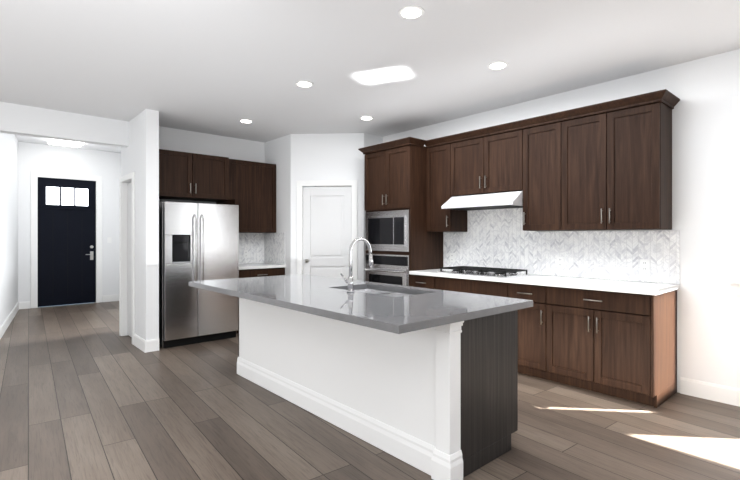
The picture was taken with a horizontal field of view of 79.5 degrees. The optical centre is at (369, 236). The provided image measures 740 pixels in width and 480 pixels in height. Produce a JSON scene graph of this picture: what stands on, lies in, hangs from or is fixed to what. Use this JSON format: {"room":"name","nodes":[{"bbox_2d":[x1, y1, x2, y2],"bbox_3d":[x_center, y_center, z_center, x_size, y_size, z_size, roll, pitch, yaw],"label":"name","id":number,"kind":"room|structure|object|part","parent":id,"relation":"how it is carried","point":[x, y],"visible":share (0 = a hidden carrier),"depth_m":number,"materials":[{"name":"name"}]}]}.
{"room":"kitchen","nodes":[
{"label":"kitchen","id":0,"kind":"room"},
{"bbox_2d":[0,133,17,326],"bbox_3d":[-5.420,-0.209,6.562,0.120,3.050,4.230,0,0,-34],"label":"wall","id":1,"kind":"structure","parent":0,"point":[8,222],"depth_m":6.69,"materials":[{"name":"white paint"}]},
{"bbox_2d":[0,302,18,338],"bbox_3d":[-5.279,1.248,6.477,0.015,0.135,3.930,0,0,-34],"label":"baseboard","id":2,"kind":"structure","parent":1,"relation":"attached to","point":[7,321],"depth_m":6.55,"materials":[{"name":"white"}]},
{"bbox_2d":[19,301,29,308],"bbox_3d":[-6.326,1.248,8.146,0.170,0.135,0.015,0,0,-41],"label":"baseboard","id":3,"kind":"structure","parent":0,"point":[24,305],"depth_m":8.14,"materials":[{"name":"white"}]},
{"bbox_2d":[15,135,120,152],"bbox_3d":[-4.804,-1.784,7.166,2.800,0.100,4.300,0,0,-41],"label":"ceiling","id":4,"kind":"structure","parent":0,"point":[44,141],"depth_m":8.43,"materials":[{"name":"white paint"}]},
{"bbox_2d":[48,139,83,147],"bbox_3d":[-5.455,-1.704,7.992,0.480,0.060,0.500,0,0,-41],"label":"light","id":5,"kind":"object","parent":4,"relation":"attached to","point":[65,143],"visible":0.71,"depth_m":7.97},
{"bbox_2d":[18,142,120,307],"bbox_3d":[-5.880,-0.209,8.684,1.800,3.050,0.200,0,0,-41],"label":"wall","id":6,"kind":"structure","parent":0,"point":[106,165],"depth_m":8.64,"materials":[{"name":"white paint"}]},
{"bbox_2d":[31,171,101,307],"bbox_3d":[-5.884,0.045,8.651,1.150,2.538,0.224,0,0,-41],"label":"door","id":7,"kind":"structure","parent":6,"relation":"attached to","point":[66,238],"depth_m":8.59,"materials":[{"name":"black wood"}]},
{"bbox_2d":[102,294,118,301],"bbox_3d":[-5.264,1.248,9.085,0.345,0.135,0.015,0,0,-41],"label":"baseboard","id":8,"kind":"structure","parent":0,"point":[108,298],"depth_m":9.06,"materials":[{"name":"white"}]},
{"bbox_2d":[0,102,264,263],"bbox_3d":[-4.303,-0.209,4.638,7.200,3.050,0.150,0,0,-41],"label":"wall","id":9,"kind":"structure","parent":0,"point":[18,119],"depth_m":5.47,"materials":[{"name":"white paint"}]},
{"bbox_2d":[159,149,275,232],"bbox_3d":[-2.132,-0.574,6.140,1.752,1.020,0.473,0,0,-41],"label":"upper cabinet","id":10,"kind":"object","parent":9,"relation":"attached to","point":[249,187],"visible":0.71,"depth_m":6.03,"materials":[{"name":"brown wood"}]},
{"bbox_2d":[239,233,263,263],"bbox_3d":[-1.914,0.167,6.643,0.736,0.460,0.009,0,0,-41],"label":"backsplash","id":11,"kind":"structure","parent":9,"relation":"attached to","point":[252,244],"depth_m":6.74,"materials":[{"name":"tile"}]},
{"bbox_2d":[244,250,247,257],"bbox_3d":[-1.861,0.256,6.676,0.072,0.115,0.008,0,0,-41],"label":"electrical outlet","id":12,"kind":"object","parent":11,"relation":"attached to","point":[245,253],"visible":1,"depth_m":6.67,"materials":[{"name":"white plastic"}]},
{"bbox_2d":[121,109,158,339],"bbox_3d":[-2.894,-0.209,5.565,0.140,3.050,1.170,0,0,-41],"label":"wall","id":13,"kind":"structure","parent":0,"point":[140,155],"depth_m":5.16,"materials":[{"name":"white paint"}]},
{"bbox_2d":[119,172,134,344],"bbox_3d":[-3.058,0.260,5.732,0.155,2.108,0.698,0,0,-41],"label":"door frame","id":14,"kind":"structure","parent":13,"relation":"attached to","point":[126,259],"depth_m":5.89,"materials":[{"name":"white wood"}]},
{"bbox_2d":[134,334,158,352],"bbox_3d":[-2.662,1.248,5.291,0.155,0.135,0.483,0,0,-41],"label":"baseboard","id":15,"kind":"structure","parent":13,"relation":"attached to","point":[143,345],"depth_m":5.13,"materials":[{"name":"white"}]},
{"bbox_2d":[265,134,290,274],"bbox_3d":[-1.343,-0.074,6.649,0.100,2.780,0.760,0,0,-41],"label":"wall","id":16,"kind":"structure","parent":0,"point":[278,152],"depth_m":6.48,"materials":[{"name":"white paint"}]},
{"bbox_2d":[264,233,284,263],"bbox_3d":[-1.431,0.167,6.663,0.009,0.460,0.600,0,0,-41],"label":"backsplash","id":17,"kind":"structure","parent":16,"relation":"attached to","point":[274,248],"depth_m":6.65,"materials":[{"name":"tile"}]},
{"bbox_2d":[291,133,363,280],"bbox_3d":[-0.603,-0.074,6.349,1.046,2.780,0.100,0,0,4],"label":"wall","id":18,"kind":"structure","parent":0,"point":[336,156],"depth_m":6.30,"materials":[{"name":"white paint"}]},
{"bbox_2d":[297,180,356,279],"bbox_3d":[-0.607,0.258,6.323,0.860,2.113,0.144,0,0,4],"label":"door","id":19,"kind":"structure","parent":18,"relation":"attached to","point":[326,226],"depth_m":6.32,"materials":[{"name":"white wood"}]},
{"bbox_2d":[0,301,739,479],"bbox_3d":[-1.779,1.366,2.765,8.500,0.100,14.900,0,0,-41],"label":"floor","id":20,"kind":"structure","parent":0,"point":[88,391],"depth_m":3.09,"materials":[{"name":"brown wood"}]},
{"bbox_2d":[159,199,238,347],"bbox_3d":[-2.276,0.405,5.771,0.953,1.818,0.835,0,0,-41],"label":"fridge","id":21,"kind":"object","parent":20,"relation":"on","point":[198,241],"depth_m":5.43,"materials":[{"name":"silver metal"}]},
{"bbox_3d":[-1.997,0.405,6.162,0.018,1.818,0.620,0,0,-41],"label":"fridge panel","id":22,"kind":"part","parent":21,"relation":"part of","materials":[{"name":"metal"}]},
{"bbox_2d":[236,268,284,333],"bbox_3d":[-1.700,0.877,6.409,0.748,0.873,0.644,0,0,-41],"label":"base cabinet","id":23,"kind":"object","parent":20,"relation":"on","point":[246,273],"visible":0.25,"depth_m":6.18,"materials":[{"name":"brown wood"}]},
{"bbox_2d":[239,263,285,269],"bbox_3d":[-1.702,0.419,6.412,0.748,0.040,0.636,0,0,-41],"label":"countertop","id":24,"kind":"structure","parent":23,"relation":"on","point":[255,266],"depth_m":6.24,"materials":[{"name":"white stone"}]},
{"bbox_2d":[189,274,532,479],"bbox_3d":[-0.302,0.857,3.405,1.200,0.915,2.660,0,0,-41],"label":"kitchen island","id":25,"kind":"object","parent":20,"relation":"on","point":[438,402],"depth_m":2.72,"materials":[{"name":"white wood"}]},
{"bbox_2d":[340,237,373,292],"bbox_3d":[-0.098,0.199,3.313,0.248,0.397,0.146,0,0,-41],"label":"faucet","id":26,"kind":"object","parent":25,"relation":"on","point":[349,281],"visible":1,"depth_m":3.22,"materials":[{"name":"silver metal"}]},
{"bbox_3d":[-0.302,0.527,3.405,1.200,0.257,2.660,0,0,-41],"label":"kitchen island top","id":27,"kind":"part","parent":25,"relation":"part of","materials":[{"name":"grey stone"}]},
{"bbox_2d":[358,137,442,285],"bbox_3d":[0.401,0.075,5.736,0.694,2.478,0.936,0,0,-41],"label":"tall cabinet","id":28,"kind":"object","parent":20,"relation":"on","point":[403,242],"visible":0.71,"depth_m":5.45,"materials":[{"name":"brown wood"}]},
{"bbox_2d":[411,275,426,287],"bbox_3d":[0.848,0.877,5.296,0.608,0.872,0.427,0,0,-41],"label":"base cabinet","id":29,"kind":"object","parent":20,"relation":"on","point":[416,280],"depth_m":5.15,"materials":[{"name":"brown wood"}]},
{"bbox_2d":[427,276,498,295],"bbox_3d":[1.252,0.877,4.839,0.608,0.872,1.028,0,0,-41],"label":"base cabinet","id":30,"kind":"object","parent":20,"relation":"on","point":[491,288],"depth_m":4.67,"materials":[{"name":"brown wood"}]},
{"bbox_2d":[499,282,538,377],"bbox_3d":[1.683,0.877,4.353,0.608,0.872,0.508,0,0,-41],"label":"base cabinet","id":31,"kind":"object","parent":20,"relation":"on","point":[528,318],"depth_m":4.16,"materials":[{"name":"brown wood"}]},
{"bbox_2d":[539,286,676,407],"bbox_3d":[2.073,0.877,3.910,0.610,0.872,0.909,0,0,-41],"label":"base cabinet","id":32,"kind":"object","parent":20,"relation":"on","point":[620,345],"depth_m":3.65,"materials":[{"name":"brown wood"}]},
{"bbox_2d":[409,269,679,294],"bbox_3d":[1.537,0.419,4.497,0.634,0.040,2.538,0,0,-41],"label":"countertop","id":33,"kind":"structure","parent":32,"relation":"on","point":[637,287],"depth_m":3.97,"materials":[{"name":"white stone"}]},
{"bbox_2d":[437,266,532,277],"bbox_3d":[1.230,0.369,4.820,0.500,0.057,0.870,0,0,-41],"label":"cooktop","id":34,"kind":"object","parent":33,"relation":"in","point":[488,271],"visible":1,"depth_m":4.70,"materials":[{"name":"silver metal"}]},
{"bbox_2d":[0,0,739,142],"bbox_3d":[-0.354,-1.514,1.155,8.500,0.100,10.600,0,0,-41],"label":"ceiling","id":35,"kind":"structure","parent":0,"point":[219,67],"depth_m":3.57,"materials":[{"name":"white paint"}]},
{"bbox_2d":[239,119,252,122],"bbox_3d":[-1.562,-1.459,5.614,0.170,0.008,0.170,0,0,-41],"label":"recessed light","id":36,"kind":"object","parent":35,"relation":"in","point":[245,121],"visible":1,"depth_m":5.61,"materials":[{"name":"white plastic"}]},
{"bbox_2d":[296,81,313,86],"bbox_3d":[-0.625,-1.459,4.253,0.170,0.008,0.170,0,0,-41],"label":"recessed light","id":37,"kind":"object","parent":35,"relation":"in","point":[304,84],"visible":1,"depth_m":4.25,"materials":[{"name":"white plastic"}]},
{"bbox_2d":[360,116,372,119],"bbox_3d":[-0.041,-1.459,5.465,0.170,0.008,0.170,0,0,-41],"label":"recessed light","id":38,"kind":"object","parent":35,"relation":"in","point":[366,117],"visible":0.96,"depth_m":5.45,"materials":[{"name":"white plastic"}]},
{"bbox_2d":[398,5,424,18],"bbox_3d":[0.269,-1.459,2.895,0.170,0.008,0.170,0,0,-41],"label":"recessed light","id":39,"kind":"object","parent":35,"relation":"in","point":[411,12],"visible":1,"depth_m":2.88,"materials":[{"name":"white plastic"}]},
{"bbox_2d":[487,61,507,69],"bbox_3d":[1.089,-1.459,3.794,0.170,0.008,0.170,0,0,-41],"label":"recessed light","id":40,"kind":"object","parent":35,"relation":"in","point":[497,65],"visible":1,"depth_m":3.77,"materials":[{"name":"white plastic"}]},
{"bbox_2d":[364,133,382,280],"bbox_3d":[0.018,-0.074,6.424,0.360,2.780,0.100,0,0,-41],"label":"wall","id":41,"kind":"structure","parent":0,"point":[370,140],"depth_m":6.30,"materials":[{"name":"white paint"}]},
{"bbox_2d":[351,49,739,392],"bbox_3d":[2.646,-0.074,3.876,0.200,2.780,10.700,0,0,-41],"label":"wall","id":42,"kind":"structure","parent":0,"point":[705,90],"depth_m":3.66,"materials":[{"name":"white paint"}]},
{"bbox_2d":[425,137,466,231],"bbox_3d":[0.953,-0.614,5.388,0.328,1.100,0.427,0,0,-41],"label":"upper cabinet","id":43,"kind":"object","parent":42,"relation":"attached to","point":[438,219],"depth_m":5.30,"materials":[{"name":"brown wood"}]},
{"bbox_2d":[449,122,512,196],"bbox_3d":[1.357,-0.819,4.932,0.328,0.690,0.910,0,0,-41],"label":"upper cabinet","id":44,"kind":"object","parent":42,"relation":"attached to","point":[480,160],"depth_m":4.84,"materials":[{"name":"brown wood"}]},
{"bbox_2d":[441,191,522,210],"bbox_3d":[1.287,-0.392,4.870,0.482,0.155,0.900,0,0,-41],"label":"range hood","id":45,"kind":"object","parent":44,"relation":"attached to","point":[506,200],"visible":0.88,"depth_m":4.72,"materials":[{"name":"silver metal"}]},
{"bbox_2d":[513,113,552,230],"bbox_3d":[1.789,-0.614,4.443,0.328,1.100,0.513,0,0,-41],"label":"upper cabinet","id":46,"kind":"object","parent":42,"relation":"attached to","point":[532,137],"depth_m":4.39,"materials":[{"name":"brown wood"}]},
{"bbox_2d":[443,208,679,283],"bbox_3d":[1.773,-0.034,4.702,0.009,0.864,2.534,0,0,-41],"label":"backsplash","id":47,"kind":"structure","parent":42,"relation":"attached to","point":[496,238],"depth_m":4.51,"materials":[{"name":"tile"}]},
{"bbox_2d":[450,253,454,261],"bbox_3d":[1.022,0.256,5.537,0.008,0.115,0.072,0,0,-41],"label":"electrical outlet","id":48,"kind":"object","parent":47,"relation":"attached to","point":[452,257],"visible":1,"depth_m":5.53,"materials":[{"name":"white plastic"}]},
{"bbox_2d":[557,256,563,267],"bbox_3d":[1.930,0.256,4.511,0.008,0.115,0.072,0,0,-41],"label":"electrical outlet","id":49,"kind":"object","parent":47,"relation":"attached to","point":[560,262],"visible":1,"depth_m":4.51,"materials":[{"name":"white plastic"}]},
{"bbox_2d":[640,259,648,272],"bbox_3d":[2.433,0.256,3.942,0.008,0.115,0.072,0,0,-41],"label":"electrical outlet","id":50,"kind":"object","parent":47,"relation":"attached to","point":[644,265],"visible":1,"depth_m":3.94,"materials":[{"name":"white plastic"}]},
{"bbox_2d":[553,89,672,230],"bbox_3d":[2.168,-0.614,4.015,0.328,1.100,0.868,0,0,-41],"label":"upper cabinet","id":51,"kind":"object","parent":42,"relation":"attached to","point":[604,166],"depth_m":3.84,"materials":[{"name":"brown wood"}]},
{"bbox_2d":[680,377,739,406],"bbox_3d":[4.296,1.248,1.848,0.015,0.135,5.075,0,0,-41],"label":"baseboard","id":52,"kind":"structure","parent":42,"relation":"attached to","point":[713,392],"depth_m":3.59,"materials":[{"name":"white wood"}]},
{"bbox_2d":[728,96,739,294],"bbox_3d":[3.103,-0.324,3.239,0.140,1.540,0.760,0,0,-41],"label":"window","id":53,"kind":"structure","parent":42,"relation":"attached to","point":[735,281],"depth_m":3.46,"materials":[{"name":"white"}]}
]}

